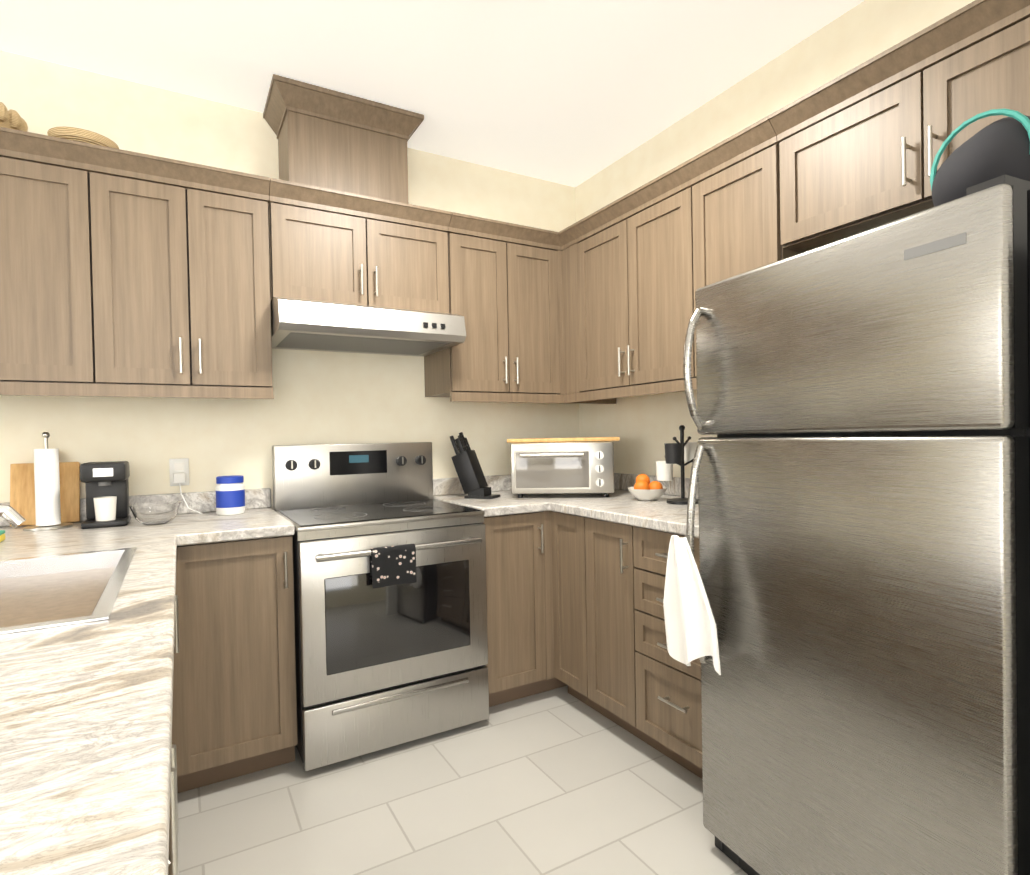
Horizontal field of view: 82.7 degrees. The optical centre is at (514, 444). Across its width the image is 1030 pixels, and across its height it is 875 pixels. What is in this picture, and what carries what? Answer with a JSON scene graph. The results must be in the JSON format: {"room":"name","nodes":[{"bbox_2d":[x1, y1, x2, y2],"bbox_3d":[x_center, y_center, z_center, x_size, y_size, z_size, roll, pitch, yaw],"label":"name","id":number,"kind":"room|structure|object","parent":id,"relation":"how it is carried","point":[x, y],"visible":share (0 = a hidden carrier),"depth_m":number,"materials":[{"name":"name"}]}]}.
{"room":"kitchen","nodes":[
{"label":"kitchen","id":0,"kind":"room"},
{"bbox_2d":[0,50,579,509],"bbox_3d":[-1.848,-0.132,2.327,5.300,2.720,0.100,-2,1,-30],"label":"wall","id":1,"kind":"structure","parent":0,"point":[344,398],"depth_m":2.63,"materials":[{"name":"paint"}]},
{"bbox_2d":[0,127,273,398],"bbox_3d":[-2.153,-0.590,1.861,2.528,0.869,0.398,-2,1,-30],"label":"upper cabinet","id":2,"kind":"object","parent":1,"relation":"attached to","point":[124,273],"visible":1,"depth_m":2.12,"materials":[{"name":"brown wood"}]},
{"bbox_2d":[0,102,27,131],"bbox_3d":[-1.878,-1.100,2.031,0.296,0.133,0.296,-2,1,-30],"label":"basket","id":3,"kind":"object","parent":2,"relation":"on","point":[11,119],"visible":0.54,"depth_m":2.03,"materials":[{"name":"wicker"}]},
{"bbox_2d":[47,127,118,148],"bbox_3d":[-1.514,-1.070,2.147,0.315,0.055,0.210,-2,1,-30],"label":"decorative dish","id":4,"kind":"object","parent":2,"relation":"on","point":[80,135],"visible":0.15,"depth_m":2.04,"materials":[{"name":"wood"}]},
{"bbox_2d":[169,458,202,513],"bbox_3d":[-1.385,0.176,2.464,0.118,0.234,0.118,-2,1,-30],"label":"charger","id":5,"kind":"object","parent":1,"relation":"attached to","point":[179,472],"visible":1,"depth_m":2.49,"materials":[{"name":"white plastic"}]},
{"bbox_2d":[263,74,451,312],"bbox_3d":[-0.726,-1.056,2.677,0.778,0.914,0.398,-2,1,-30],"label":"upper cabinet","id":6,"kind":"object","parent":1,"relation":"attached to","point":[349,223],"visible":0.94,"depth_m":2.55,"materials":[{"name":"brown wood"}]},
{"bbox_2d":[271,297,465,356],"bbox_3d":[-0.683,-0.520,2.632,0.778,0.146,0.521,-2,1,-30],"label":"range hood","id":7,"kind":"object","parent":1,"relation":"attached to","point":[298,324],"visible":0.96,"depth_m":2.45,"materials":[{"name":"silver metal"}]},
{"bbox_2d":[433,474,510,496],"bbox_3d":[-0.026,0.214,3.299,0.984,0.089,0.019,-2,1,-30],"label":"backsplash","id":8,"kind":"structure","parent":1,"relation":"attached to","point":[440,485],"depth_m":3.13,"materials":[{"name":"beige stone"}]},
{"bbox_2d":[424,224,615,402],"bbox_3d":[0.038,-0.645,3.144,0.988,0.770,0.350,-2,1,-30],"label":"upper cabinet","id":9,"kind":"object","parent":1,"relation":"attached to","point":[503,285],"depth_m":2.89,"materials":[{"name":"brown wood"}]},
{"bbox_2d":[0,0,863,186],"bbox_3d":[-0.483,-1.535,-0.121,5.300,0.100,5.700,-2,1,-30],"label":"ceiling","id":10,"kind":"structure","parent":0,"point":[573,93],"depth_m":2.28,"materials":[{"name":"paint"}]},
{"bbox_2d":[178,685,747,874],"bbox_3d":[-0.429,1.284,-0.083,5.300,0.100,5.700,-2,1,-30],"label":"floor","id":11,"kind":"structure","parent":0,"point":[560,781],"depth_m":1.93,"materials":[{"name":"tile"}]},
{"bbox_2d":[0,493,199,874],"bbox_3d":[-0.971,0.673,0.955,0.739,1.111,1.830,-2,1,-30],"label":"countertop","id":12,"kind":"structure","parent":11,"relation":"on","point":[147,674],"depth_m":0.75,"materials":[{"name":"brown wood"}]},
{"bbox_2d":[0,530,4,541],"bbox_3d":[-1.671,0.293,1.836,0.100,0.032,0.070,-2,1,-30],"label":"sponge","id":13,"kind":"object","parent":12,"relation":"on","point":[2,535],"visible":1,"depth_m":1.86,"materials":[{"name":"yellow"}]},
{"bbox_2d":[0,504,25,527],"bbox_3d":[-1.193,0.211,1.208,0.298,0.187,0.104,-2,1,-30],"label":"faucet","id":14,"kind":"object","parent":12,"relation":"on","point":[7,512],"depth_m":1.24,"materials":[{"name":"silver metal"}]},
{"bbox_2d":[10,462,79,526],"bbox_3d":[-1.799,0.162,2.246,0.210,0.282,0.058,-2,1,-30],"label":"cutting board","id":15,"kind":"object","parent":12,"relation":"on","point":[22,492],"visible":0.42,"depth_m":2.22,"materials":[{"name":"brown wood"}]},
{"bbox_2d":[23,432,72,530],"bbox_3d":[-1.714,0.129,2.146,0.144,0.352,0.144,-2,1,-30],"label":"paper towel","id":16,"kind":"object","parent":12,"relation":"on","point":[47,488],"visible":1,"depth_m":2.12,"materials":[{"name":"paper"},{"name":"metal"}]},
{"bbox_2d":[0,547,136,633],"bbox_3d":[-1.104,0.397,1.234,0.480,0.189,0.780,-2,1,-30],"label":"sink","id":17,"kind":"object","parent":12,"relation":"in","point":[49,592],"depth_m":1.37,"materials":[{"name":"silver metal"}]},
{"bbox_2d":[80,461,130,528],"bbox_3d":[-1.542,0.184,2.210,0.140,0.235,0.190,-2,1,-30],"label":"coffee maker","id":18,"kind":"object","parent":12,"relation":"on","point":[107,492],"visible":1,"depth_m":2.16,"materials":[{"name":"black plastic"}]},
{"bbox_2d":[129,501,180,524],"bbox_3d":[-1.354,0.260,2.208,0.170,0.075,0.170,-2,1,-30],"label":"glass bowl","id":19,"kind":"object","parent":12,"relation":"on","point":[155,513],"visible":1,"depth_m":2.16,"materials":[{"name":"white"}]},
{"bbox_2d":[184,488,297,786],"bbox_3d":[-2.054,0.734,1.770,2.548,1.006,0.660,-2,1,-30],"label":"base cabinet","id":20,"kind":"object","parent":11,"relation":"on","point":[243,577],"depth_m":2.09,"materials":[{"name":"brown wood"}]},
{"bbox_2d":[216,475,244,514],"bbox_3d":[-1.200,0.212,2.469,0.111,0.158,0.111,-2,1,-30],"label":"jar","id":21,"kind":"object","parent":20,"relation":"on","point":[230,495],"visible":1,"depth_m":2.42,"materials":[{"name":"white plastic"}]},
{"bbox_2d":[272,442,488,770],"bbox_3d":[-0.588,0.598,2.541,0.756,1.203,0.725,-2,1,-30],"label":"range","id":22,"kind":"object","parent":11,"relation":"on","point":[390,595],"visible":0.94,"depth_m":2.31,"materials":[{"name":"silver metal"}]},
{"bbox_2d":[370,544,416,587],"bbox_3d":[-0.461,0.457,2.217,0.170,0.146,0.036,-2,1,-30],"label":"towel","id":23,"kind":"object","parent":22,"relation":"hanging from","point":[389,565],"depth_m":2.21,"materials":[{"name":"black fabric"}]},
{"bbox_2d":[549,533,702,778],"bbox_3d":[0.672,0.737,2.429,0.662,0.878,1.032,-2,1,-30],"label":"base cabinet","id":24,"kind":"object","parent":11,"relation":"on","point":[575,585],"depth_m":2.30,"materials":[{"name":"brown wood"}]},
{"bbox_2d":[433,489,698,556],"bbox_3d":[0.378,0.280,2.597,0.984,0.040,1.639,-2,1,-30],"label":"countertop","id":25,"kind":"structure","parent":24,"relation":"on","point":[620,521],"depth_m":2.51,"materials":[{"name":"beige stone"}]},
{"bbox_2d":[450,432,499,498],"bbox_3d":[-0.211,0.101,2.944,0.250,0.329,0.100,-1,1,25],"label":"knife block","id":26,"kind":"object","parent":25,"relation":"on","point":[469,471],"visible":1,"depth_m":2.92,"materials":[{"name":"black plastic"}]},
{"bbox_2d":[507,437,619,497],"bbox_3d":[0.249,0.111,2.985,0.550,0.290,0.388,-1,1,6],"label":"toaster oven","id":27,"kind":"object","parent":25,"relation":"on","point":[582,465],"visible":1,"depth_m":2.83,"materials":[{"name":"white metal"}]},
{"bbox_2d":[628,474,666,500],"bbox_3d":[0.607,0.195,2.686,0.180,0.118,0.180,-2,1,-30],"label":"fruit bowl","id":28,"kind":"object","parent":25,"relation":"on","point":[643,489],"visible":1,"depth_m":2.65,"materials":[{"name":"white ceramic"}]},
{"bbox_2d":[656,425,697,504],"bbox_3d":[0.729,0.084,2.548,0.196,0.338,0.196,-1,1,-5],"label":"mug tree","id":29,"kind":"object","parent":25,"relation":"on","point":[680,453],"visible":0.83,"depth_m":2.54,"materials":[{"name":"black metal"}]},
{"bbox_2d":[663,175,1029,874],"bbox_3d":[0.964,0.353,1.524,0.826,1.656,0.856,-1,1,-24],"label":"fridge","id":30,"kind":"object","parent":11,"relation":"on","point":[847,611],"visible":1,"depth_m":1.23,"materials":[{"name":"silver metal"}]},
{"bbox_2d":[663,535,720,674],"bbox_3d":[0.493,0.448,1.652,0.060,0.378,0.239,-2,1,-30],"label":"towel","id":31,"kind":"object","parent":30,"relation":"hanging from","point":[690,625],"depth_m":1.64,"materials":[{"name":"white fabric"}]},
{"bbox_2d":[930,109,1029,206],"bbox_3d":[1.078,-0.586,1.283,0.300,0.247,0.240,-2,1,-30],"label":"bag","id":32,"kind":"object","parent":30,"relation":"on","point":[997,148],"visible":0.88,"depth_m":1.21,"materials":[{"name":"grey fabric"}]},
{"bbox_2d":[575,0,974,477],"bbox_3d":[1.824,-0.186,1.146,0.100,2.720,5.600,-2,1,-30],"label":"wall","id":33,"kind":"structure","parent":0,"point":[644,428],"depth_m":2.65,"materials":[{"name":"paint"}]},
{"bbox_2d":[556,232,619,397],"bbox_3d":[0.433,-0.652,3.070,0.374,0.770,0.216,-2,1,-30],"label":"upper cabinet","id":34,"kind":"object","parent":33,"relation":"attached to","point":[570,250],"depth_m":2.99,"materials":[{"name":"brown wood"}]},
{"bbox_2d":[584,184,696,395],"bbox_3d":[0.673,-0.651,2.677,0.350,0.770,0.815,-2,1,-30],"label":"upper cabinet","id":35,"kind":"object","parent":33,"relation":"attached to","point":[598,306],"depth_m":2.59,"materials":[{"name":"brown wood"}]},
{"bbox_2d":[614,473,697,496],"bbox_3d":[0.799,0.204,2.828,0.020,0.089,1.620,-2,1,-30],"label":"backsplash","id":36,"kind":"structure","parent":33,"relation":"attached to","point":[621,481],"depth_m":2.93,"materials":[{"name":"beige stone"}]},
{"bbox_2d":[676,128,799,383],"bbox_3d":[0.926,-0.650,2.235,0.350,0.770,0.437,-2,1,-30],"label":"upper cabinet","id":37,"kind":"object","parent":33,"relation":"attached to","point":[728,211],"depth_m":2.15,"materials":[{"name":"brown wood"}]},
{"bbox_2d":[780,0,1029,252],"bbox_3d":[1.255,-0.848,1.651,0.350,0.370,0.899,-2,1,-30],"label":"upper cabinet","id":38,"kind":"object","parent":33,"relation":"attached to","point":[862,160],"depth_m":1.64,"materials":[{"name":"brown wood"}]}
]}

